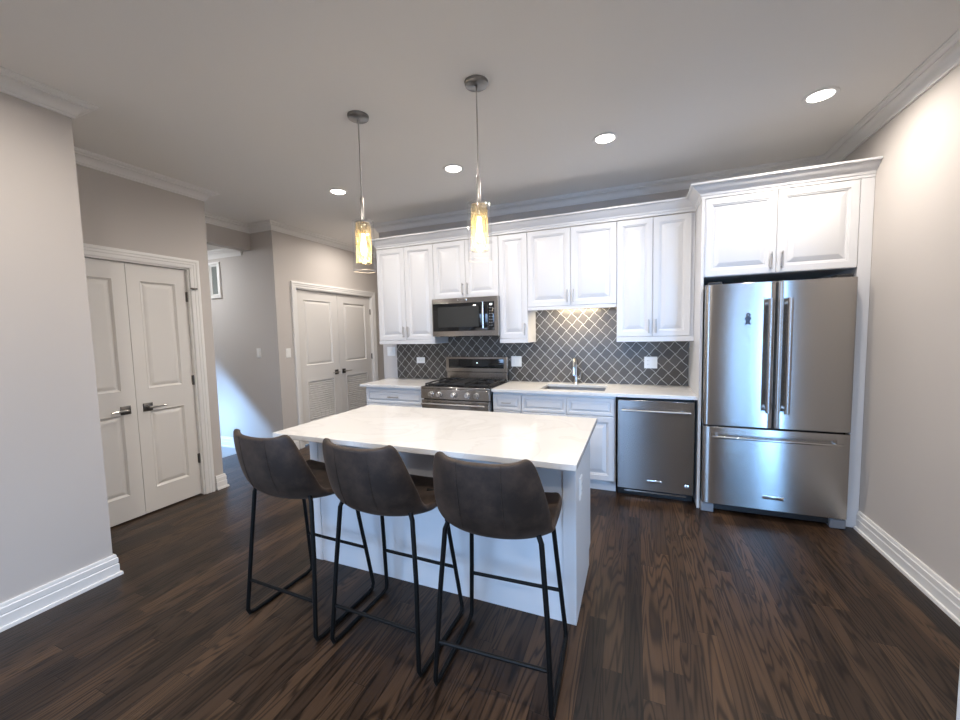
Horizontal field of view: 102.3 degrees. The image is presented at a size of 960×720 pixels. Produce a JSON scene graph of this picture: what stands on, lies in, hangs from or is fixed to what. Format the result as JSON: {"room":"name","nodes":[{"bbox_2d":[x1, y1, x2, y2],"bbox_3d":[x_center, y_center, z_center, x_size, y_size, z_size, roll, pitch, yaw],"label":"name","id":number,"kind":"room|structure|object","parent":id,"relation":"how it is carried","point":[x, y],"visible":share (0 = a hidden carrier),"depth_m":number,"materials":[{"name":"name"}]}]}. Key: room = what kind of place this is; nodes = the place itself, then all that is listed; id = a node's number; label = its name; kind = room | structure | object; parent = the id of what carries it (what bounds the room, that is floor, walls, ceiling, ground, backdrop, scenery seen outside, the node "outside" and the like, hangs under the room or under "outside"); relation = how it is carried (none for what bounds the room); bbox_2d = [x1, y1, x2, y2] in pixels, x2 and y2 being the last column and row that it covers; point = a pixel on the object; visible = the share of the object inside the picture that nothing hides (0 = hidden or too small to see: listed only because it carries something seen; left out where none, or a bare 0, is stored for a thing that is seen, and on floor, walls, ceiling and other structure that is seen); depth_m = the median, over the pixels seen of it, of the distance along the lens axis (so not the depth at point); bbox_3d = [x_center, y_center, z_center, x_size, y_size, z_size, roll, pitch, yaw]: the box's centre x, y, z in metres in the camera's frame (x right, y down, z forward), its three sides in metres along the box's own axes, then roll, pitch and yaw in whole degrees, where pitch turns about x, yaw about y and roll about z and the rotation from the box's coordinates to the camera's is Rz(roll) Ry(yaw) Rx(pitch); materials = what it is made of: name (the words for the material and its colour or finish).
{"room":"kitchen","nodes":[
{"label":"kitchen","id":0,"kind":"room"},
{"bbox_2d":[0,92,112,602],"bbox_3d":[-3.741,0.076,0.830,1.482,2.850,3.856,0,4,22],"label":"wall","id":1,"kind":"structure","parent":0,"point":[55,523],"depth_m":2.14,"materials":[{"name":"grey paint"}]},
{"bbox_2d":[0,554,123,632],"bbox_3d":[-3.325,1.425,0.869,0.788,0.135,3.738,0,4,22],"label":"baseboard","id":2,"kind":"structure","parent":1,"relation":"attached to","point":[16,610],"depth_m":2.18,"materials":[{"name":"white paint"}]},
{"bbox_2d":[0,66,375,257],"bbox_3d":[-2.740,-1.495,3.090,1.269,0.088,8.849,-1,4,10],"label":"trim","id":3,"kind":"structure","parent":1,"relation":"attached to","point":[12,83],"depth_m":3.01,"materials":[{"name":"white paint"}]},
{"bbox_2d":[76,164,222,489],"bbox_3d":[-3.139,-0.118,3.317,0.726,2.850,1.220,0,4,22],"label":"wall","id":4,"kind":"structure","parent":0,"point":[116,211],"depth_m":3.26,"materials":[{"name":"grey paint"}]},
{"bbox_2d":[83,243,214,526],"bbox_3d":[-2.836,0.215,3.182,0.162,2.193,1.090,0,4,22],"label":"door","id":5,"kind":"structure","parent":4,"relation":"in","point":[146,316],"depth_m":3.28,"materials":[{"name":"white paint"}]},
{"bbox_2d":[215,473,229,489],"bbox_3d":[-2.837,1.192,3.934,0.678,0.135,0.113,0,4,22],"label":"baseboard","id":6,"kind":"structure","parent":4,"relation":"attached to","point":[221,481],"depth_m":3.80,"materials":[{"name":"white paint"}]},
{"bbox_2d":[207,244,222,250],"bbox_3d":[-4.279,-1.386,4.219,1.920,0.100,2.195,0,4,22],"label":"ceiling","id":7,"kind":"structure","parent":0,"point":[209,247],"depth_m":4.82,"materials":[{"name":"white paint"}]},
{"bbox_2d":[205,223,250,250],"bbox_3d":[-3.108,-1.477,4.389,0.120,0.295,0.989,0,4,22],"label":"wall","id":8,"kind":"structure","parent":0,"point":[218,236],"depth_m":4.57,"materials":[{"name":"grey paint"}]},
{"bbox_2d":[208,231,276,457],"bbox_3d":[-4.118,0.524,4.309,2.415,4.230,2.435,0,4,22],"label":"wall","id":9,"kind":"structure","parent":0,"point":[241,317],"depth_m":5.00,"materials":[{"name":"grey paint"}]},
{"bbox_2d":[208,262,221,298],"bbox_3d":[-3.499,-1.049,5.103,0.215,0.466,0.026,0,4,22],"label":"framed picture","id":10,"kind":"object","parent":9,"relation":"in","point":[214,267],"depth_m":5.10,"materials":[{"name":"white paint"}]},
{"bbox_2d":[207,248,241,259],"bbox_3d":[-3.887,-1.371,5.197,1.850,0.088,0.096,0,4,22],"label":"trim","id":11,"kind":"structure","parent":9,"relation":"attached to","point":[225,252],"depth_m":4.96,"materials":[{"name":"white paint"}]},
{"bbox_2d":[256,348,260,357],"bbox_3d":[-2.809,-0.089,4.909,0.073,0.116,0.012,0,4,22],"label":"switch plate","id":12,"kind":"object","parent":9,"relation":"attached to","point":[257,349],"visible":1,"depth_m":4.90,"materials":[{"name":"white plastic"}]},
{"bbox_2d":[221,436,299,449],"bbox_3d":[-3.494,1.102,5.387,2.367,0.135,0.242,0,4,22],"label":"baseboard","id":13,"kind":"structure","parent":9,"relation":"attached to","point":[225,441],"depth_m":5.23,"materials":[{"name":"white paint"}]},
{"bbox_2d":[264,230,384,447],"bbox_3d":[-2.383,-0.349,6.283,0.935,2.850,2.885,0,4,22],"label":"wall","id":14,"kind":"structure","parent":0,"point":[289,258],"depth_m":4.96,"materials":[{"name":"grey paint"}]},
{"bbox_2d":[286,348,290,357],"bbox_3d":[-2.429,-0.089,4.913,0.012,0.116,0.073,0,4,22],"label":"switch plate","id":15,"kind":"object","parent":14,"relation":"attached to","point":[288,350],"visible":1,"depth_m":4.91,"materials":[{"name":"white plastic"}]},
{"bbox_2d":[290,281,378,448],"bbox_3d":[-2.114,0.015,5.814,0.141,2.180,1.705,0,4,22],"label":"door","id":16,"kind":"structure","parent":14,"relation":"in","point":[335,328],"depth_m":5.65,"materials":[{"name":"white paint"}]},
{"bbox_2d":[0,0,959,250],"bbox_3d":[-1.602,-1.583,2.647,8.300,0.100,9.070,0,4,22],"label":"ceiling","id":17,"kind":"structure","parent":0,"point":[247,102],"depth_m":2.16,"materials":[{"name":"white paint"}]},
{"bbox_2d":[328,188,347,194],"bbox_3d":[-1.361,-1.612,3.711,0.180,0.007,0.180,0,4,22],"label":"recessed light","id":18,"kind":"object","parent":17,"relation":"in","point":[335,191],"visible":1,"depth_m":3.70,"materials":[{"name":"white paint"}]},
{"bbox_2d":[347,110,375,272],"bbox_3d":[-0.757,-1.054,2.472,0.137,0.967,0.137,0,4,22],"label":"pendant light","id":19,"kind":"object","parent":17,"relation":"hanging from","point":[355,116],"visible":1,"depth_m":2.46,"materials":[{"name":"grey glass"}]},
{"bbox_2d":[355,220,369,234],"bbox_3d":[-0.752,-0.850,2.487,0.094,0.087,0.094,0,4,22],"label":"socket","id":20,"kind":"object","parent":19,"relation":"attached to","point":[362,224],"depth_m":2.47,"materials":[{"name":"silver metal"}]},
{"bbox_2d":[443,164,463,173],"bbox_3d":[-0.223,-1.604,3.249,0.180,0.007,0.180,0,4,22],"label":"recessed light","id":21,"kind":"object","parent":17,"relation":"in","point":[451,168],"visible":1,"depth_m":3.24,"materials":[{"name":"white paint"}]},
{"bbox_2d":[464,74,491,261],"bbox_3d":[-0.010,-1.049,2.169,0.137,0.967,0.137,0,4,22],"label":"pendant light","id":22,"kind":"object","parent":17,"relation":"hanging from","point":[476,83],"visible":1,"depth_m":2.16,"materials":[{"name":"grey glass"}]},
{"bbox_2d":[471,201,486,218],"bbox_3d":[-0.005,-0.845,2.184,0.094,0.087,0.094,0,4,22],"label":"socket","id":23,"kind":"object","parent":22,"relation":"attached to","point":[478,205],"depth_m":2.16,"materials":[{"name":"silver metal"}]},
{"bbox_2d":[592,132,617,144],"bbox_3d":[0.903,-1.596,2.793,0.180,0.007,0.180,0,4,22],"label":"recessed light","id":24,"kind":"object","parent":17,"relation":"in","point":[605,138],"visible":1,"depth_m":2.79,"materials":[{"name":"white paint"}]},
{"bbox_2d":[801,86,840,104],"bbox_3d":[2.049,-1.588,2.328,0.180,0.007,0.180,0,4,22],"label":"recessed light","id":25,"kind":"object","parent":17,"relation":"in","point":[823,94],"visible":1,"depth_m":2.32,"materials":[{"name":"white paint"}]},
{"bbox_2d":[0,444,959,719],"bbox_3d":[-0.650,1.375,2.502,6.390,0.120,9.070,0,4,22],"label":"floor","id":26,"kind":"structure","parent":0,"point":[687,612],"depth_m":1.88,"materials":[{"name":"brown wood"}]},
{"bbox_2d":[233,429,374,641],"bbox_3d":[-0.949,0.836,2.082,0.503,1.028,0.545,1,5,24],"label":"bar stool","id":27,"kind":"object","parent":26,"relation":"on","point":[275,466],"visible":0.88,"depth_m":1.86,"materials":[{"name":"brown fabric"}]},
{"bbox_2d":[322,438,463,676],"bbox_3d":[-0.423,0.839,1.875,0.503,1.028,0.545,0,4,23],"label":"bar stool","id":28,"kind":"object","parent":26,"relation":"on","point":[377,481],"visible":0.89,"depth_m":1.65,"materials":[{"name":"black leather"}]},
{"bbox_2d":[366,387,423,407],"bbox_3d":[-0.836,0.726,4.571,0.771,0.883,0.642,0,4,22],"label":"base cabinet","id":29,"kind":"object","parent":26,"relation":"on","point":[404,397],"visible":0.3,"depth_m":4.28,"materials":[{"name":"white paint"}]},
{"bbox_2d":[360,378,448,388],"bbox_3d":[-0.870,0.269,4.554,0.836,0.029,0.635,0,4,22],"label":"countertop","id":30,"kind":"structure","parent":29,"relation":"on","point":[409,383],"depth_m":4.43,"materials":[{"name":"white stone"}]},
{"bbox_2d":[309,441,589,625],"bbox_3d":[-0.199,0.861,2.510,1.702,0.883,0.620,0,4,22],"label":"kitchen island","id":31,"kind":"object","parent":26,"relation":"on","point":[519,559],"visible":0.34,"depth_m":2.15,"materials":[{"name":"white paint"}]},
{"bbox_2d":[272,405,596,471],"bbox_3d":[-0.238,0.413,2.368,1.752,0.030,0.914,0,4,22],"label":"island countertop","id":32,"kind":"structure","parent":31,"relation":"on","point":[548,441],"depth_m":2.18,"materials":[{"name":"white stone"}]},
{"bbox_2d":[579,474,581,500],"bbox_3d":[0.529,0.666,2.025,0.009,0.116,0.073,0,4,22],"label":"wall outlet","id":33,"kind":"object","parent":31,"relation":"attached to","point":[580,478],"visible":1,"depth_m":2.00,"materials":[{"name":"white plastic"}]},
{"bbox_2d":[421,356,509,411],"bbox_3d":[-0.144,0.565,4.215,0.765,1.165,0.738,0,4,22],"label":"range","id":34,"kind":"object","parent":26,"relation":"on","point":[470,383],"visible":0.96,"depth_m":4.05,"materials":[{"name":"silver metal"}]},
{"bbox_2d":[427,380,507,388],"bbox_3d":[-0.151,0.265,4.192,0.765,0.017,0.565,0,4,22],"label":"cooktop","id":35,"kind":"object","parent":34,"relation":"in","point":[431,385],"depth_m":4.01,"materials":[{"name":"black metal"}]},
{"bbox_2d":[433,451,567,719],"bbox_3d":[0.090,0.843,1.661,0.503,1.028,0.545,0,4,20],"label":"bar stool","id":36,"kind":"object","parent":26,"relation":"on","point":[498,501],"visible":1,"depth_m":1.44,"materials":[{"name":"black leather"}]},
{"bbox_2d":[493,392,521,413],"bbox_3d":[0.376,0.734,4.080,0.292,0.883,0.642,0,4,22],"label":"base cabinet","id":37,"kind":"object","parent":26,"relation":"on","point":[504,402],"visible":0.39,"depth_m":3.79,"materials":[{"name":"white paint"}]},
{"bbox_2d":[522,393,617,490],"bbox_3d":[0.912,0.738,3.863,0.859,0.883,0.642,0,4,22],"label":"base cabinet","id":38,"kind":"object","parent":26,"relation":"on","point":[604,438],"visible":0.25,"depth_m":3.51,"materials":[{"name":"white paint"}]},
{"bbox_2d":[491,381,697,399],"bbox_3d":[1.057,0.282,3.768,1.790,0.029,0.627,0,4,22],"label":"countertop","id":39,"kind":"structure","parent":38,"relation":"on","point":[612,390],"depth_m":3.62,"materials":[{"name":"white stone"}]},
{"bbox_2d":[544,386,605,390],"bbox_3d":[0.931,0.397,3.831,0.624,0.202,0.394,0,4,22],"label":"sink","id":40,"kind":"object","parent":39,"relation":"in","point":[547,387],"visible":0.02,"depth_m":4.00,"materials":[{"name":"grey metal"}]},
{"bbox_2d":[572,358,581,383],"bbox_3d":[0.989,0.114,3.963,0.091,0.282,0.197,0,4,22],"label":"faucet","id":41,"kind":"object","parent":39,"relation":"on","point":[574,369],"visible":1,"depth_m":4.02,"materials":[{"name":"grey metal"}]},
{"bbox_2d":[617,397,694,501],"bbox_3d":[1.587,0.752,3.543,0.594,0.872,0.674,0,4,22],"label":"dishwasher","id":42,"kind":"object","parent":26,"relation":"on","point":[655,446],"visible":1,"depth_m":3.28,"materials":[{"name":"silver metal"}]},
{"bbox_2d":[688,199,704,507],"bbox_3d":[1.883,-0.043,3.390,0.020,2.465,0.671,0,4,22],"label":"panel","id":43,"kind":"object","parent":26,"relation":"on","point":[695,347],"visible":0.57,"depth_m":3.16,"materials":[{"name":"white paint"}]},
{"bbox_2d":[699,274,857,528],"bbox_3d":[2.295,0.289,3.158,0.914,1.818,0.784,0,4,22],"label":"refrigerator","id":44,"kind":"object","parent":26,"relation":"on","point":[777,390],"visible":1,"depth_m":2.85,"materials":[{"name":"grey metal"}]},
{"bbox_2d":[745,313,750,324],"bbox_3d":[1.995,-0.306,2.880,0.041,0.087,0.011,0,4,22],"label":"magnet","id":45,"kind":"object","parent":44,"relation":"attached to","point":[748,318],"visible":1,"depth_m":2.88,"materials":[{"name":"grey metal"}]},
{"bbox_2d":[817,177,874,527],"bbox_3d":[2.796,-0.037,3.026,0.072,2.465,0.657,0,4,22],"label":"panel","id":46,"kind":"object","parent":26,"relation":"on","point":[862,271],"visible":0.38,"depth_m":2.71,"materials":[{"name":"white paint"}]},
{"bbox_2d":[379,189,804,385],"bbox_3d":[1.315,-0.350,5.151,4.660,2.850,2.200,0,4,22],"label":"wall","id":47,"kind":"structure","parent":0,"point":[390,362],"depth_m":4.21,"materials":[{"name":"grey paint"}]},
{"bbox_2d":[387,347,394,355],"bbox_3d":[-1.142,-0.110,4.971,0.119,0.116,0.012,0,4,22],"label":"switch plate","id":48,"kind":"object","parent":47,"relation":"attached to","point":[390,350],"visible":1,"depth_m":4.97,"materials":[{"name":"white plastic"}]},
{"bbox_2d":[376,244,448,343],"bbox_3d":[-0.806,-0.746,4.582,0.752,1.104,0.365,0,4,22],"label":"upper cabinet","id":49,"kind":"object","parent":47,"relation":"attached to","point":[405,275],"visible":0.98,"depth_m":4.44,"materials":[{"name":"white paint"}]},
{"bbox_2d":[433,236,498,298],"bbox_3d":[-0.106,-0.986,4.282,0.762,0.614,0.372,0,4,22],"label":"upper cabinet","id":50,"kind":"object","parent":47,"relation":"attached to","point":[455,276],"visible":0.89,"depth_m":4.13,"materials":[{"name":"white paint"}]},
{"bbox_2d":[432,296,499,336],"bbox_3d":[-0.105,-0.467,4.274,0.767,0.413,0.450,0,4,22],"label":"microwave","id":51,"kind":"object","parent":50,"relation":"attached to","point":[469,316],"visible":0.99,"depth_m":4.10,"materials":[{"name":"silver metal"}]},
{"bbox_2d":[498,233,535,342],"bbox_3d":[0.393,-0.738,4.096,0.303,1.104,0.365,0,4,22],"label":"upper cabinet","id":52,"kind":"object","parent":47,"relation":"attached to","point":[517,324],"visible":0.96,"depth_m":3.96,"materials":[{"name":"white paint"}]},
{"bbox_2d":[397,307,688,385],"bbox_3d":[0.468,-0.163,4.316,3.299,0.806,0.008,0,4,22],"label":"backsplash","id":53,"kind":"structure","parent":47,"relation":"attached to","point":[587,335],"depth_m":4.10,"materials":[{"name":"tile"}]},
{"bbox_2d":[417,357,424,362],"bbox_3d":[-0.737,0.002,4.809,0.116,0.073,0.009,0,4,22],"label":"wall outlet","id":54,"kind":"object","parent":53,"relation":"attached to","point":[419,359],"visible":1,"depth_m":4.80,"materials":[{"name":"white plastic"}]},
{"bbox_2d":[511,356,521,366],"bbox_3d":[0.408,0.015,4.344,0.119,0.116,0.012,0,4,22],"label":"switch plate","id":55,"kind":"object","parent":53,"relation":"attached to","point":[515,360],"visible":1,"depth_m":4.34,"materials":[{"name":"white plastic"}]},
{"bbox_2d":[644,357,656,367],"bbox_3d":[1.688,0.025,3.825,0.119,0.116,0.012,0,4,22],"label":"switch plate","id":56,"kind":"object","parent":53,"relation":"attached to","point":[649,362],"visible":1,"depth_m":3.83,"materials":[{"name":"white plastic"}]},
{"bbox_2d":[527,222,616,311],"bbox_3d":[0.924,-0.896,3.867,0.847,0.780,0.365,0,4,22],"label":"upper cabinet","id":57,"kind":"object","parent":47,"relation":"attached to","point":[570,267],"visible":0.95,"depth_m":3.72,"materials":[{"name":"white paint"}]},
{"bbox_2d":[528,304,616,311],"bbox_3d":[0.938,-0.524,3.907,0.847,0.032,0.332,0,4,22],"label":"light","id":58,"kind":"object","parent":57,"relation":"attached to","point":[535,307],"depth_m":3.78,"materials":[{"name":"beige"}]},
{"bbox_2d":[617,212,695,341],"bbox_3d":[1.617,-0.729,3.599,0.636,1.104,0.365,0,4,22],"label":"upper cabinet","id":59,"kind":"object","parent":47,"relation":"attached to","point":[656,255],"visible":1,"depth_m":3.46,"materials":[{"name":"white paint"}]},
{"bbox_2d":[704,179,860,284],"bbox_3d":[2.301,-0.968,3.134,0.933,0.599,0.690,0,4,22],"label":"upper cabinet","id":60,"kind":"object","parent":47,"relation":"attached to","point":[806,232],"visible":0.91,"depth_m":2.84,"materials":[{"name":"white paint"}]},
{"bbox_2d":[366,156,882,249],"bbox_3d":[0.715,-1.326,3.669,4.467,0.104,0.428,1,5,28],"label":"crown molding","id":61,"kind":"structure","parent":60,"relation":"attached to","point":[857,169],"depth_m":3.34,"materials":[{"name":"white paint"}]},
{"bbox_2d":[841,64,959,591],"bbox_3d":[1.740,0.001,0.164,0.120,2.850,6.750,0,4,22],"label":"wall","id":62,"kind":"structure","parent":0,"point":[910,475],"depth_m":2.22,"materials":[{"name":"grey paint"}]},
{"bbox_2d":[367,28,959,232],"bbox_3d":[-0.054,-1.480,2.043,4.636,0.088,8.800,0,4,22],"label":"trim","id":63,"kind":"structure","parent":62,"relation":"attached to","point":[942,61],"depth_m":3.30,"materials":[{"name":"white paint"}]},
{"bbox_2d":[854,511,959,625],"bbox_3d":[2.386,1.216,1.980,0.032,0.135,1.748,0,4,22],"label":"baseboard","id":64,"kind":"structure","parent":62,"relation":"attached to","point":[946,597],"depth_m":2.21,"materials":[{"name":"white paint"}]},
{"bbox_2d":[956,670,959,719],"bbox_3d":[1.664,0.337,0.330,0.567,2.160,1.632,-1,4,8],"label":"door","id":65,"kind":"structure","parent":62,"relation":"in","point":[958,698],"depth_m":1.22,"materials":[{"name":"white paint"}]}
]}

